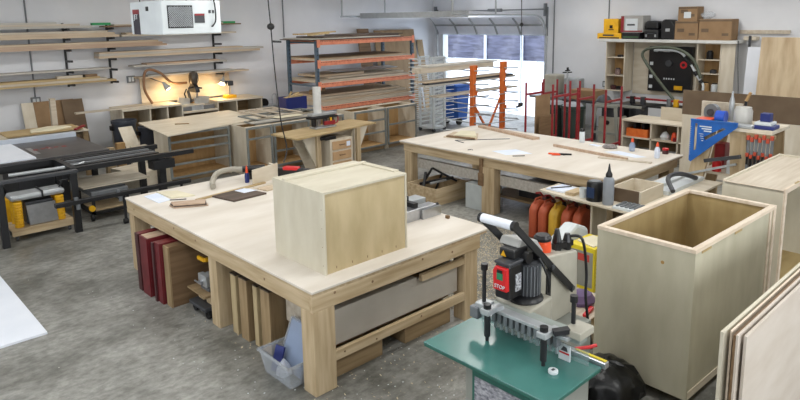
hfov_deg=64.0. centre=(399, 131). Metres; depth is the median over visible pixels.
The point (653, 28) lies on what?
tool case
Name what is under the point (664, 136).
glove
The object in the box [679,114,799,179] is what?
plywood sheet
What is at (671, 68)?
plate
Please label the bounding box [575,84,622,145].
cart
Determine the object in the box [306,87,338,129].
router
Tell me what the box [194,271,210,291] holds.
vise
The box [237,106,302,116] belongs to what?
frame
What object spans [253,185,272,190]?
board
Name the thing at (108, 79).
board
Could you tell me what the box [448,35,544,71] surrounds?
fence
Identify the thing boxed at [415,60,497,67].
board
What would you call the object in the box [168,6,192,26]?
grille
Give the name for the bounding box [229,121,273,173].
base cabinet
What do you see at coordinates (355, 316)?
board
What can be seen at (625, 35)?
case
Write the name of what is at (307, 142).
table
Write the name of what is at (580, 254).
print
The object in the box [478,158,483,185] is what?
tool
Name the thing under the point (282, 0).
conduit
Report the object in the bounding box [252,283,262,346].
board
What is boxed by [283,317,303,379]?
lid
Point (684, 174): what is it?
hose
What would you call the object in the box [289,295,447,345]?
plank
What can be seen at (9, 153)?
sheet
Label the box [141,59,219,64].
board
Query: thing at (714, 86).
jar
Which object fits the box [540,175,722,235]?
countertop
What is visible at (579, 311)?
stand
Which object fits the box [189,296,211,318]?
cart
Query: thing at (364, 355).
wooden box
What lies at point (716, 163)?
can
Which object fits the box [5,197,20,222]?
tool case
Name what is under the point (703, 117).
case
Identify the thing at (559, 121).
rubbish bin
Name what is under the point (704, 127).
square
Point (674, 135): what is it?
bottle
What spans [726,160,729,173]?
bottle
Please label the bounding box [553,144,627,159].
wood board
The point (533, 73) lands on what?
snow ground
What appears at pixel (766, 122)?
box stack
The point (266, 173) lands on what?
board
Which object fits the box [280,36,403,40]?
plywood sheet
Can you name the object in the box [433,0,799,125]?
wall
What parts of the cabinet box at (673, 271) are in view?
panel, panel, rim frame, panel, panel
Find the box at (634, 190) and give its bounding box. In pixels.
[614,178,663,204]
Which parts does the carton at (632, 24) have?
red panel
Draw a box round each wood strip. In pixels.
[169,202,207,208]
[170,201,206,206]
[171,199,205,205]
[251,183,272,189]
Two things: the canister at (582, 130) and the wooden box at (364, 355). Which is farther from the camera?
the canister at (582, 130)
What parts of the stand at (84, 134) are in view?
cross rail, leg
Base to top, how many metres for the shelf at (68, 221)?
0.170 m
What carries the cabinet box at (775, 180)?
on the furniture dolly
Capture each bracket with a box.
[61,23,75,86]
[105,25,118,82]
[212,34,223,74]
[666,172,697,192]
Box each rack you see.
[286,35,414,110]
[409,55,453,131]
[443,61,518,130]
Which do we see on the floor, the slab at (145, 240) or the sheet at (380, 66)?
the slab at (145, 240)
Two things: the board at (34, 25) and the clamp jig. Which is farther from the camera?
the board at (34, 25)
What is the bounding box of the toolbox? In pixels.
[714,141,729,165]
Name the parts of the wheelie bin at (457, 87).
lid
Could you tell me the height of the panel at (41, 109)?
1.360 m
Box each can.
[529,192,546,237]
[538,194,555,232]
[548,197,566,235]
[561,199,578,225]
[572,204,590,233]
[586,179,602,201]
[712,161,721,171]
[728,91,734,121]
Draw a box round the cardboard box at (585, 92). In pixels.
[571,88,605,100]
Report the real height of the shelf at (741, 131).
0.040 m
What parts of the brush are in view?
handle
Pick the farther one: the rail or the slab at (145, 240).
the rail
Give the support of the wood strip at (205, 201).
on the wood strip at (206, 202)
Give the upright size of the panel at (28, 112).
1.360 m
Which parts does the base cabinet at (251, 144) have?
panel, panel, panel, frame, panel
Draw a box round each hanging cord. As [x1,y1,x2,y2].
[267,0,286,161]
[516,0,523,107]
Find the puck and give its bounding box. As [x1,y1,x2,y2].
[548,367,557,374]
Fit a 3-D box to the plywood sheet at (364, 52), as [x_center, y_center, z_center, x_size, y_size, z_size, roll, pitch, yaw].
[-1.396,-2.038,16.925,2.900,0.020,1.130,-10,14,-42]
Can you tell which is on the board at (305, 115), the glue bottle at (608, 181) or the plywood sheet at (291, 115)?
the plywood sheet at (291, 115)
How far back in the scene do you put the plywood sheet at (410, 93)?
16.51 m
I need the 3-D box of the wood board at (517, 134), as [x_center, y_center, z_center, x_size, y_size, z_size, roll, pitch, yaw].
[1.923,0.011,11.538,0.128,0.040,1.563,-7,12,-30]
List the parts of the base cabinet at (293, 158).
panel, panel, panel, panel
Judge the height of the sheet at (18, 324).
0.022 m
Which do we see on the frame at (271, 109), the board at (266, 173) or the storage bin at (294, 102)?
the storage bin at (294, 102)
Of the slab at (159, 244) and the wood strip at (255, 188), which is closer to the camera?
the slab at (159, 244)
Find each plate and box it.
[493,265,508,292]
[647,46,694,92]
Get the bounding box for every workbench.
[125,174,487,397]
[399,125,682,221]
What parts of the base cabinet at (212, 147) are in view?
panel, panel, panel, panel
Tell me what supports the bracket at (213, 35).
attached to the wall at (300, 16)
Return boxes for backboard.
[632,42,696,96]
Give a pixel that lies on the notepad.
(170, 194)
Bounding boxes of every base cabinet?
[153,125,231,181]
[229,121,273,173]
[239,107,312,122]
[268,118,309,166]
[310,113,343,125]
[337,105,386,153]
[369,101,416,147]
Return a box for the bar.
[703,155,740,161]
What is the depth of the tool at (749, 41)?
14.12 m
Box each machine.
[262,93,277,108]
[424,212,608,399]
[529,67,585,127]
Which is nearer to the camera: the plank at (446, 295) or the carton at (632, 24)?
the plank at (446, 295)
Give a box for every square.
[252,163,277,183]
[688,118,737,160]
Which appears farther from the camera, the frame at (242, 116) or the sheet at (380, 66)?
the sheet at (380, 66)
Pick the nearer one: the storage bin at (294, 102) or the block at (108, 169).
the block at (108, 169)
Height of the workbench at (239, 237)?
0.915 m
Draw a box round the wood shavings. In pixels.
[205,218,533,399]
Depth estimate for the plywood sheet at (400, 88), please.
16.68 m
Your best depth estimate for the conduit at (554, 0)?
17.96 m
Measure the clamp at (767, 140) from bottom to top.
0.760 m
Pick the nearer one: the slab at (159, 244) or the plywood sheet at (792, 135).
the slab at (159, 244)
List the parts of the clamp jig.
rail, rail, plate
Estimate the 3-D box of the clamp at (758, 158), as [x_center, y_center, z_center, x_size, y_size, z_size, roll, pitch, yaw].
[4.608,0.457,8.241,0.055,0.760,0.036,-10,14,-42]
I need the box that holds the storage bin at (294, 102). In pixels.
[278,95,306,109]
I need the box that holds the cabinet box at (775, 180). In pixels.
[722,154,799,288]
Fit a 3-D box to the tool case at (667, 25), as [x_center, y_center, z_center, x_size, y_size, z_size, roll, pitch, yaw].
[6.470,-2.444,15.298,0.360,0.476,0.350,-10,14,-42]
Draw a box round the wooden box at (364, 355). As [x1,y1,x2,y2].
[336,329,381,376]
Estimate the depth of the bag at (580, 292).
6.07 m
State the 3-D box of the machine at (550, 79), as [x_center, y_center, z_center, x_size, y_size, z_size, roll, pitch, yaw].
[4.282,-0.889,16.904,1.200,1.640,1.250,-10,14,-42]
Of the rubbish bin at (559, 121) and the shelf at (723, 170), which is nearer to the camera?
the shelf at (723, 170)
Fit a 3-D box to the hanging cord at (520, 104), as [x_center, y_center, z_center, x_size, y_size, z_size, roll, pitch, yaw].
[2.037,-1.669,10.853,0.090,2.574,0.129,-10,14,-42]
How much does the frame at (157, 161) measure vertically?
0.905 m
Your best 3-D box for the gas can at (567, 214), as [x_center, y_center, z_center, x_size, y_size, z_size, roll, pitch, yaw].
[2.255,1.175,8.440,0.340,0.634,0.124,-10,14,-42]
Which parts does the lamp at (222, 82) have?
lamp shade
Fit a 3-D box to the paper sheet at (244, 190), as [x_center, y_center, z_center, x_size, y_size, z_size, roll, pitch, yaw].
[-1.903,0.725,7.896,0.210,0.003,0.190,-10,14,-42]
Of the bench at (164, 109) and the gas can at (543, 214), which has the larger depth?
the bench at (164, 109)
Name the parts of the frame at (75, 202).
post, rail, post, rail, rail leg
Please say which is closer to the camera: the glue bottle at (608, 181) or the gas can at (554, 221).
the glue bottle at (608, 181)
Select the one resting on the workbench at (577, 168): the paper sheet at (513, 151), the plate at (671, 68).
the paper sheet at (513, 151)
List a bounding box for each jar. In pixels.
[615,68,620,74]
[662,148,668,153]
[702,81,708,90]
[706,50,713,58]
[710,69,716,73]
[711,83,717,91]
[733,106,752,123]
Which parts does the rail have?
stand leg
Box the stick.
[455,138,509,142]
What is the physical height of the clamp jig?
0.240 m
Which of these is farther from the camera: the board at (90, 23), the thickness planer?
the board at (90, 23)
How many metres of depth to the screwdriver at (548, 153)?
9.65 m
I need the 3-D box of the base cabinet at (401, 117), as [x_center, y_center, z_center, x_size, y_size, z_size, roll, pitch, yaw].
[-0.157,-0.177,15.294,0.940,0.950,0.650,-10,14,-42]
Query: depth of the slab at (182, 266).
6.80 m
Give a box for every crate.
[407,174,467,204]
[624,108,636,117]
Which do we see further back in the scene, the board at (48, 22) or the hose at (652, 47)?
the hose at (652, 47)
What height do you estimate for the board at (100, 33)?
0.050 m
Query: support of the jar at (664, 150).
on the workbench at (577, 168)
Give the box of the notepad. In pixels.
[156,190,194,198]
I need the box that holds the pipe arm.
[650,49,703,90]
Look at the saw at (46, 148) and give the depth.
10.61 m
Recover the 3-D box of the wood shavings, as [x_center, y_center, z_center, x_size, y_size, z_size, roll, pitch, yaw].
[0.165,1.727,7.308,4.418,0.011,4.098,-10,14,-42]
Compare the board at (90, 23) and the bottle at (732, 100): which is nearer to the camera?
the bottle at (732, 100)
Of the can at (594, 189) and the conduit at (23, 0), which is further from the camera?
the conduit at (23, 0)
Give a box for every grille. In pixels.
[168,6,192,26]
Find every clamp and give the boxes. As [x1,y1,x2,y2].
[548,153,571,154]
[745,135,750,168]
[749,137,753,166]
[753,134,758,164]
[756,138,761,162]
[761,135,765,161]
[764,139,769,159]
[769,136,773,157]
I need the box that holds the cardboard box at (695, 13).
[678,6,703,20]
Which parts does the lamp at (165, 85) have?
lamp shade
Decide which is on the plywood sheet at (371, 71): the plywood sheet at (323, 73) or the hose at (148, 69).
the plywood sheet at (323, 73)
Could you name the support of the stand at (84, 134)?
on the floor
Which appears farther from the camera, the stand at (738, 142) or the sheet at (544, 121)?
the sheet at (544, 121)
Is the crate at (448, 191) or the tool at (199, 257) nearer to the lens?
the tool at (199, 257)
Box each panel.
[21,102,37,128]
[33,99,67,127]
[61,98,89,140]
[118,126,147,163]
[139,72,230,102]
[356,29,375,105]
[373,29,423,110]
[417,40,428,109]
[743,47,760,94]
[756,37,799,97]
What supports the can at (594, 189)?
on the countertop at (598, 210)
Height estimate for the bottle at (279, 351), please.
0.204 m
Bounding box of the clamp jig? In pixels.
[407,195,440,222]
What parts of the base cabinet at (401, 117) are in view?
panel, panel, frame, panel, panel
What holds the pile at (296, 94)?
in the storage bin at (294, 102)
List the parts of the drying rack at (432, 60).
post, post, rail, post, post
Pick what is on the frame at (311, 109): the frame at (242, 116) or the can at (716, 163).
the frame at (242, 116)
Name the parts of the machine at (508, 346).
stop rod, rod knob, clamp knob, clamp arm, instruction plate, lever arm, recess panel, box lid, rating plate, motor, spindle rail, lever arm, clamp knob, fence rail, link arm, clamp arm, stop rod, rod knob, red lever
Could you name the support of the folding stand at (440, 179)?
in the crate at (448, 191)
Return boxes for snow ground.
[448,58,543,116]
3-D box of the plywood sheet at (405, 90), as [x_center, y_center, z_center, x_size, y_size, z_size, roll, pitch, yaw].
[-1.290,-1.004,17.125,3.050,0.050,1.230,-10,14,-42]
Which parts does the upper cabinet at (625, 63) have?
panel, panel, panel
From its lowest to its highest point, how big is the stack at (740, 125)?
0.050 m
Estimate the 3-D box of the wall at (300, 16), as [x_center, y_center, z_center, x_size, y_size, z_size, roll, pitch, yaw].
[-5.665,-1.645,15.335,18.800,4.000,0.200,-10,14,-42]
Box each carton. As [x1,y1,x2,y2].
[466,180,501,210]
[571,234,597,292]
[604,19,622,32]
[620,15,650,32]
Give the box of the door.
[340,0,548,104]
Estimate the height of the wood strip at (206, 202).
0.015 m
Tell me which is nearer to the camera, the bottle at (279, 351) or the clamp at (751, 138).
the bottle at (279, 351)
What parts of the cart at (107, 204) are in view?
frame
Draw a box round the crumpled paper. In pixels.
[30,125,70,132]
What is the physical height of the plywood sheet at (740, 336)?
1.200 m
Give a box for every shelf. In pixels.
[8,212,73,240]
[84,197,122,210]
[500,183,623,218]
[599,39,745,43]
[623,135,680,143]
[695,121,789,134]
[698,58,719,60]
[701,72,718,74]
[705,165,729,175]
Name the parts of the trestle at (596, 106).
leg, leg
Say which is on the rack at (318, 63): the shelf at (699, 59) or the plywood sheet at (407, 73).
the plywood sheet at (407, 73)
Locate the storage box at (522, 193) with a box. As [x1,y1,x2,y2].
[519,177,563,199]
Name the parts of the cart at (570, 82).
frame, frame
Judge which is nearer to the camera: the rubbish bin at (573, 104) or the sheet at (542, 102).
the sheet at (542, 102)
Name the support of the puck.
on the machine at (508, 346)
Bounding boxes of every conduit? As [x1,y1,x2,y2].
[23,0,35,96]
[282,0,284,36]
[552,0,554,72]
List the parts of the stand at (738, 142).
leg, grey rail, leg, leg, clamp rail, leg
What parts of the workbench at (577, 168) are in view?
leg, leg, shelf rail, leg, leg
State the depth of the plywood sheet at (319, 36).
16.25 m
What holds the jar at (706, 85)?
on the upper cabinet at (723, 61)
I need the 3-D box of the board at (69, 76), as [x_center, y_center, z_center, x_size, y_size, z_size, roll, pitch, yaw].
[-6.968,-1.157,13.534,0.550,0.050,0.120,-10,14,-42]
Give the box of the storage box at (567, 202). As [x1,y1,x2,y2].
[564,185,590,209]
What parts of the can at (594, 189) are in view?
lid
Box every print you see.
[571,248,592,288]
[578,252,588,261]
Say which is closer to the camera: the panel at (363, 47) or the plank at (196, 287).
the plank at (196, 287)
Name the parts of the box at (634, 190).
panel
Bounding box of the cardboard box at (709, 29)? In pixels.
[698,19,738,40]
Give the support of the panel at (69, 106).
on the floor
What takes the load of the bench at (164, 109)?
on the floor
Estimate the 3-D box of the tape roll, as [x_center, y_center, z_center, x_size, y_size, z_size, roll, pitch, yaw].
[4.414,-0.197,8.790,0.180,0.180,0.120,-10,14,-42]
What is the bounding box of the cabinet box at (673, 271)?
[593,189,776,399]
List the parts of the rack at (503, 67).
long rod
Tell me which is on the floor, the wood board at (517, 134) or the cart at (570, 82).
the cart at (570, 82)
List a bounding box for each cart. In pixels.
[78,183,128,220]
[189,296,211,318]
[524,79,571,138]
[541,79,580,139]
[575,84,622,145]
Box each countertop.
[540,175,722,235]
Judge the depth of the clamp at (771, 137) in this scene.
8.10 m
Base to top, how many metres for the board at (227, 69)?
0.030 m
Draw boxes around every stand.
[76,131,91,174]
[419,167,456,188]
[576,287,594,341]
[686,121,789,192]
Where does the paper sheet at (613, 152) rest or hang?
on the workbench at (577, 168)
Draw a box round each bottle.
[245,165,249,182]
[602,163,614,205]
[629,138,634,150]
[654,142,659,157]
[671,132,676,141]
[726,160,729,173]
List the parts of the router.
stem, motor plate, foot plate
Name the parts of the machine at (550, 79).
post, motor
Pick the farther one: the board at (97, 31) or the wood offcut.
the board at (97, 31)
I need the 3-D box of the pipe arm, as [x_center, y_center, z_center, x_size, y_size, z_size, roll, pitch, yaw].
[6.637,-1.493,15.182,0.425,0.922,1.313,-10,14,-42]
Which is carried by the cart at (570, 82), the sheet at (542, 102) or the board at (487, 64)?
the sheet at (542, 102)
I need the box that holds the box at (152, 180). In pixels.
[111,163,157,188]
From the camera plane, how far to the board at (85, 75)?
13.75 m
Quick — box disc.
[704,104,720,116]
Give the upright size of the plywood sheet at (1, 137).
0.020 m
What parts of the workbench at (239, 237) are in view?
leg, leg, wood strip, leg, rail, rail, leg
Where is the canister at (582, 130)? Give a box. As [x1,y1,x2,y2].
[579,128,584,142]
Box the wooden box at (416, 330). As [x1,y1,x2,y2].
[376,299,449,342]
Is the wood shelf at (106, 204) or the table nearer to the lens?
the wood shelf at (106, 204)
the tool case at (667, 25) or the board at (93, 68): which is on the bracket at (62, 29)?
the board at (93, 68)
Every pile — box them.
[283,91,302,97]
[293,31,335,35]
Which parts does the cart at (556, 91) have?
frame, frame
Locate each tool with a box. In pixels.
[197,255,207,261]
[223,80,236,98]
[278,166,313,175]
[320,135,335,140]
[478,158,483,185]
[583,306,593,316]
[748,36,751,46]
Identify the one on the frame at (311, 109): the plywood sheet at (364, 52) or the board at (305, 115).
the board at (305, 115)
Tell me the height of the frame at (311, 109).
0.022 m
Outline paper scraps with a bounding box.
[88,291,453,398]
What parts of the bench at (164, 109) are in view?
panel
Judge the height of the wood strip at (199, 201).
0.015 m
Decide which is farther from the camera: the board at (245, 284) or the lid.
the board at (245, 284)
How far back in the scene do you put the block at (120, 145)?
12.38 m
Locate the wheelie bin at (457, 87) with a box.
[446,83,469,124]
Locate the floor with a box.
[0,106,722,399]
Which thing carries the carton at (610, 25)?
on the case at (599, 35)
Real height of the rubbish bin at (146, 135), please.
0.820 m
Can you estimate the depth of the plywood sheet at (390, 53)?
16.21 m
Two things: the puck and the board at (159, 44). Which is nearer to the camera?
the puck
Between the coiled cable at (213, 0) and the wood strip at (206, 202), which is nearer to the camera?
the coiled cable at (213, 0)
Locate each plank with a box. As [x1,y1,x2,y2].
[187,283,210,298]
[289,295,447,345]
[740,30,790,33]
[744,36,759,39]
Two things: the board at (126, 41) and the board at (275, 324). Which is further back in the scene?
the board at (126, 41)
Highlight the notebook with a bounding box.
[546,184,576,192]
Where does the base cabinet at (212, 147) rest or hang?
on the floor
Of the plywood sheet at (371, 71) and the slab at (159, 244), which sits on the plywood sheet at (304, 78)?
the plywood sheet at (371, 71)
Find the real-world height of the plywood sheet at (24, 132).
0.020 m
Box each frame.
[0,169,190,248]
[8,144,193,211]
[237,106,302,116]
[238,108,323,120]
[244,109,324,124]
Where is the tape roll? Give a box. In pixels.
[714,110,727,121]
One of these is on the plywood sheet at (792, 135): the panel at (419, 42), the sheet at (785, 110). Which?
the sheet at (785, 110)
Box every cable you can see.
[211,0,216,26]
[737,41,738,92]
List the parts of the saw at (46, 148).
table frame, rail, leg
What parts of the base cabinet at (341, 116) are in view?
panel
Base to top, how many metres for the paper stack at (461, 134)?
0.050 m
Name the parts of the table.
leg, panel, drawer unit, drawer, drawer, drawer, leg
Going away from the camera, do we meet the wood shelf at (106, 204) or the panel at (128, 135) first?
the wood shelf at (106, 204)
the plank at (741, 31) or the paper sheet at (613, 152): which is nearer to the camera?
the paper sheet at (613, 152)
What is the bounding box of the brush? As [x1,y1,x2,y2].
[744,92,751,105]
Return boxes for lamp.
[150,78,171,90]
[218,73,225,85]
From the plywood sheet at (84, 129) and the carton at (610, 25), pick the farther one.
the carton at (610, 25)
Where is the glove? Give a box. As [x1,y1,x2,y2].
[660,132,669,139]
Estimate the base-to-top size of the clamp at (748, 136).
0.760 m
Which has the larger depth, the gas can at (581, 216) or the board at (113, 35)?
the board at (113, 35)
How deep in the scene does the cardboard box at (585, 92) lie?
15.50 m
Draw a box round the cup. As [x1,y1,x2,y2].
[579,187,585,197]
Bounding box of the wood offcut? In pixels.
[565,188,578,196]
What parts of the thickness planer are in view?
infeed plate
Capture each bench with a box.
[109,94,262,147]
[621,107,682,163]
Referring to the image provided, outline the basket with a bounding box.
[626,123,649,137]
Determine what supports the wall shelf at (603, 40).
attached to the wall at (577, 47)
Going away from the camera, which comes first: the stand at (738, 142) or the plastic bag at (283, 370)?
the plastic bag at (283, 370)
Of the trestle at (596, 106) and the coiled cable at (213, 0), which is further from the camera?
the trestle at (596, 106)
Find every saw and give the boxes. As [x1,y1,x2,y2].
[0,131,110,200]
[177,71,214,111]
[595,94,645,145]
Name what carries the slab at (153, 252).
on the floor
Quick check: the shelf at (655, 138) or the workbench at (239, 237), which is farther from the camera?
the shelf at (655, 138)
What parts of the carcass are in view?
panel, panel, panel, panel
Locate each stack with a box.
[444,130,477,139]
[738,123,753,128]
[754,112,779,130]
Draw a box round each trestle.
[562,98,611,139]
[589,104,618,144]
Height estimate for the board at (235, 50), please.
0.050 m
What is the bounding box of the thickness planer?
[5,178,67,227]
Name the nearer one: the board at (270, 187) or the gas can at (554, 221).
the board at (270, 187)
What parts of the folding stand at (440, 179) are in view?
metal rod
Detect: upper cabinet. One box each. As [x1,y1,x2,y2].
[605,42,633,91]
[694,43,735,92]
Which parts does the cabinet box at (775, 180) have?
panel, panel, panel, frame, panel, panel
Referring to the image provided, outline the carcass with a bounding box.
[272,161,406,275]
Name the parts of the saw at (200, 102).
arm, motor, blade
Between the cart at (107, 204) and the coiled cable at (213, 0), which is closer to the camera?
the coiled cable at (213, 0)
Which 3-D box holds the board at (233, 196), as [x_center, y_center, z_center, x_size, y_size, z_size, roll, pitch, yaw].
[-1.940,0.767,7.735,0.406,0.020,0.495,8,14,41]
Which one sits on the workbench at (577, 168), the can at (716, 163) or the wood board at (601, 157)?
the wood board at (601, 157)
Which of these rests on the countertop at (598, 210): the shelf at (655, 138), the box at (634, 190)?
the box at (634, 190)
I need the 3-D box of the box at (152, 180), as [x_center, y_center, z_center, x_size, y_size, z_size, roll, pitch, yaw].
[-4.897,0.842,11.885,0.620,0.300,1.000,-10,14,-42]
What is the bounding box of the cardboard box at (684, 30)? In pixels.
[674,21,698,39]
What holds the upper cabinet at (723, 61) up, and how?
attached to the wall at (577, 47)
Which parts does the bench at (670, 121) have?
panel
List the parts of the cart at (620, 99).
frame, frame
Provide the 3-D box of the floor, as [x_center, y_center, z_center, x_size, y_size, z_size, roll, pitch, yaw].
[0.533,1.483,9.236,18.800,0.200,18.200,-10,14,-42]
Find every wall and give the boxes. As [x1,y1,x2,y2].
[0,0,432,147]
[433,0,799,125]
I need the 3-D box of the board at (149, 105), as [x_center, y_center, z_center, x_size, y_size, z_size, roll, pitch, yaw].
[-6.209,-0.484,13.922,1.600,0.030,0.140,-10,14,-42]
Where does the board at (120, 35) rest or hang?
on the bracket at (213, 35)
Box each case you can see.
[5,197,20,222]
[597,33,621,38]
[612,201,644,211]
[622,32,643,38]
[644,21,661,38]
[660,19,677,39]
[695,116,713,123]
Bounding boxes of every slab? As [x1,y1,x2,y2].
[134,228,158,290]
[139,230,171,296]
[151,237,172,301]
[155,237,178,304]
[163,241,208,307]
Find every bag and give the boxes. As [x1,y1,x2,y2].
[276,358,291,377]
[551,222,587,245]
[576,288,594,307]
[588,352,645,399]
[602,144,617,148]
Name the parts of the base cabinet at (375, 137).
panel, panel, frame, panel, panel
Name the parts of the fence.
post, rail, post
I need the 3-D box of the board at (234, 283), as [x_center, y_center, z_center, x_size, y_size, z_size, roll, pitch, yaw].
[-1.379,1.617,6.364,0.602,0.612,0.104,-10,14,-42]
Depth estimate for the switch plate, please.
4.22 m
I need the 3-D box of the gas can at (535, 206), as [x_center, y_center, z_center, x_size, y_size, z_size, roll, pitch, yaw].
[1.908,1.120,8.775,0.340,0.634,0.124,-10,14,-42]
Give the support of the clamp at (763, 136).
hanging from the stand at (738, 142)
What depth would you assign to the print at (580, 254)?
7.01 m
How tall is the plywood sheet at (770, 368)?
1.190 m
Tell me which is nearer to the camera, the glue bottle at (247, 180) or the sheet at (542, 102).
the glue bottle at (247, 180)
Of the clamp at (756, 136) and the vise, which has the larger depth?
the clamp at (756, 136)
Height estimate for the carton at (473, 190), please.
0.400 m
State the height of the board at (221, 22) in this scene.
0.025 m
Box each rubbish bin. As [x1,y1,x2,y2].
[109,118,136,164]
[136,125,154,150]
[550,100,563,136]
[560,101,585,138]
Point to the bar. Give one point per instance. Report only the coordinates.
(734, 156)
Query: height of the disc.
0.240 m
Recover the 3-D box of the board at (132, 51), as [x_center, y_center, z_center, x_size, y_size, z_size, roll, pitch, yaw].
[-5.341,-1.934,15.098,3.470,0.030,0.330,-10,14,-42]
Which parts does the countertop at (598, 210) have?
panel, leg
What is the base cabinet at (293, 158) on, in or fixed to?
on the floor
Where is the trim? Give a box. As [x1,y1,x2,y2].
[441,34,545,106]
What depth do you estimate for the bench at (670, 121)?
13.31 m
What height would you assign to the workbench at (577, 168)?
0.900 m
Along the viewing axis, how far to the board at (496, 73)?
14.12 m
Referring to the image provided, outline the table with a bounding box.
[271,119,375,168]
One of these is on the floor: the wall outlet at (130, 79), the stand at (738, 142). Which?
the stand at (738, 142)
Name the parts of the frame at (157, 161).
swing arm, bracket leg, bracket leg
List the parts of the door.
panel, panel, panel, panel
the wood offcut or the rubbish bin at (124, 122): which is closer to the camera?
the wood offcut
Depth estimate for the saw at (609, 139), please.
14.29 m
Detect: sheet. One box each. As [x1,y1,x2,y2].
[0,124,83,137]
[0,131,68,139]
[0,144,35,163]
[0,276,47,348]
[4,125,88,139]
[68,169,149,189]
[138,110,261,136]
[144,193,170,202]
[235,188,255,192]
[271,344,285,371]
[273,114,301,118]
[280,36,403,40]
[283,35,399,39]
[291,51,401,58]
[291,53,402,59]
[291,54,410,60]
[292,72,408,81]
[292,73,410,82]
[293,83,399,96]
[296,34,398,37]
[298,71,363,76]
[305,69,402,78]
[307,87,405,99]
[307,89,408,101]
[307,91,411,104]
[307,93,412,106]
[324,33,402,35]
[329,65,397,71]
[493,149,531,154]
[534,94,549,133]
[539,114,553,135]
[607,151,643,157]
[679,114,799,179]
[682,90,799,124]
[715,262,799,399]
[725,269,799,399]
[728,275,799,399]
[731,277,799,399]
[739,284,799,399]
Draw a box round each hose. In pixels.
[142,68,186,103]
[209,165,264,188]
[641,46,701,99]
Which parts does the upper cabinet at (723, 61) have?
panel, panel, panel, filler panel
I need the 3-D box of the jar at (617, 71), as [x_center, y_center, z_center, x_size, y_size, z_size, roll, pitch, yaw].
[5.586,-1.542,16.404,0.150,0.180,0.146,-10,14,-42]
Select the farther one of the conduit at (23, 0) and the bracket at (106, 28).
the bracket at (106, 28)
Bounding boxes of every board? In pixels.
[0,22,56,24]
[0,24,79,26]
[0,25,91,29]
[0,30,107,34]
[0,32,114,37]
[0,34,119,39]
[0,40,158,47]
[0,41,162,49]
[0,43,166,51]
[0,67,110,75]
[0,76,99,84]
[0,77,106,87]
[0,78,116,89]
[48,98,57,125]
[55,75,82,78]
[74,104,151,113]
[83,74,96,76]
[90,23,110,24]
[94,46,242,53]
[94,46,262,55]
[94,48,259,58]
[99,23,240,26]
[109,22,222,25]
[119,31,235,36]
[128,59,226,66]
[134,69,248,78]
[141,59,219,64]
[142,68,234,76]
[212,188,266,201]
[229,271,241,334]
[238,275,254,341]
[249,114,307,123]
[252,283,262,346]
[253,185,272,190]
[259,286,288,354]
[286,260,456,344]
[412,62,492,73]
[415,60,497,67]
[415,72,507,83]
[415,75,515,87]
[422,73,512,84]
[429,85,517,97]
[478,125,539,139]
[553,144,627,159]
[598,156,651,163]
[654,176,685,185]
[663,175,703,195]
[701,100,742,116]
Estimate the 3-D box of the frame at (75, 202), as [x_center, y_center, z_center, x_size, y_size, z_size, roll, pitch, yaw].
[-5.266,0.984,9.359,4.050,0.925,1.320,-10,14,-42]
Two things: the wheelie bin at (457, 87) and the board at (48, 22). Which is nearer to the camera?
the board at (48, 22)
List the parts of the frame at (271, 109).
panel, panel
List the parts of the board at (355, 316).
panel, lid panel, panel, panel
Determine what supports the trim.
attached to the wall at (577, 47)
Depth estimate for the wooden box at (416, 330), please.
6.12 m
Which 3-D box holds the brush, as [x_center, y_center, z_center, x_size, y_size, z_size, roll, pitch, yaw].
[4.784,-0.331,8.809,0.050,0.426,0.079,-10,14,-42]
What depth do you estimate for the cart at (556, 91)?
13.44 m
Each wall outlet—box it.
[31,97,40,102]
[126,76,134,82]
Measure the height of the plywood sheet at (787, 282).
1.195 m
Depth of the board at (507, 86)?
14.40 m
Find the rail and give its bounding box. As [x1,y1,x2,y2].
[622,96,682,115]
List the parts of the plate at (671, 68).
knob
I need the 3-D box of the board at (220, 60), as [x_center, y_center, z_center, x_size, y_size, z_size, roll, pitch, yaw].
[-5.253,-1.631,15.264,2.300,0.035,0.330,-10,14,-42]
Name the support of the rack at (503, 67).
on the floor
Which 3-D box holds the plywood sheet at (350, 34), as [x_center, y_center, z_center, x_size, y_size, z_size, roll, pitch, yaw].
[-0.968,-2.625,17.237,1.800,0.020,1.130,-10,14,-42]
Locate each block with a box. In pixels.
[106,147,115,173]
[115,142,126,166]
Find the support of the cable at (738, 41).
hanging from the wall shelf at (603, 40)
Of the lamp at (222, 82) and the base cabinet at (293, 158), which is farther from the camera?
the lamp at (222, 82)
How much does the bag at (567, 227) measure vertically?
0.591 m
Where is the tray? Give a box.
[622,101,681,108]

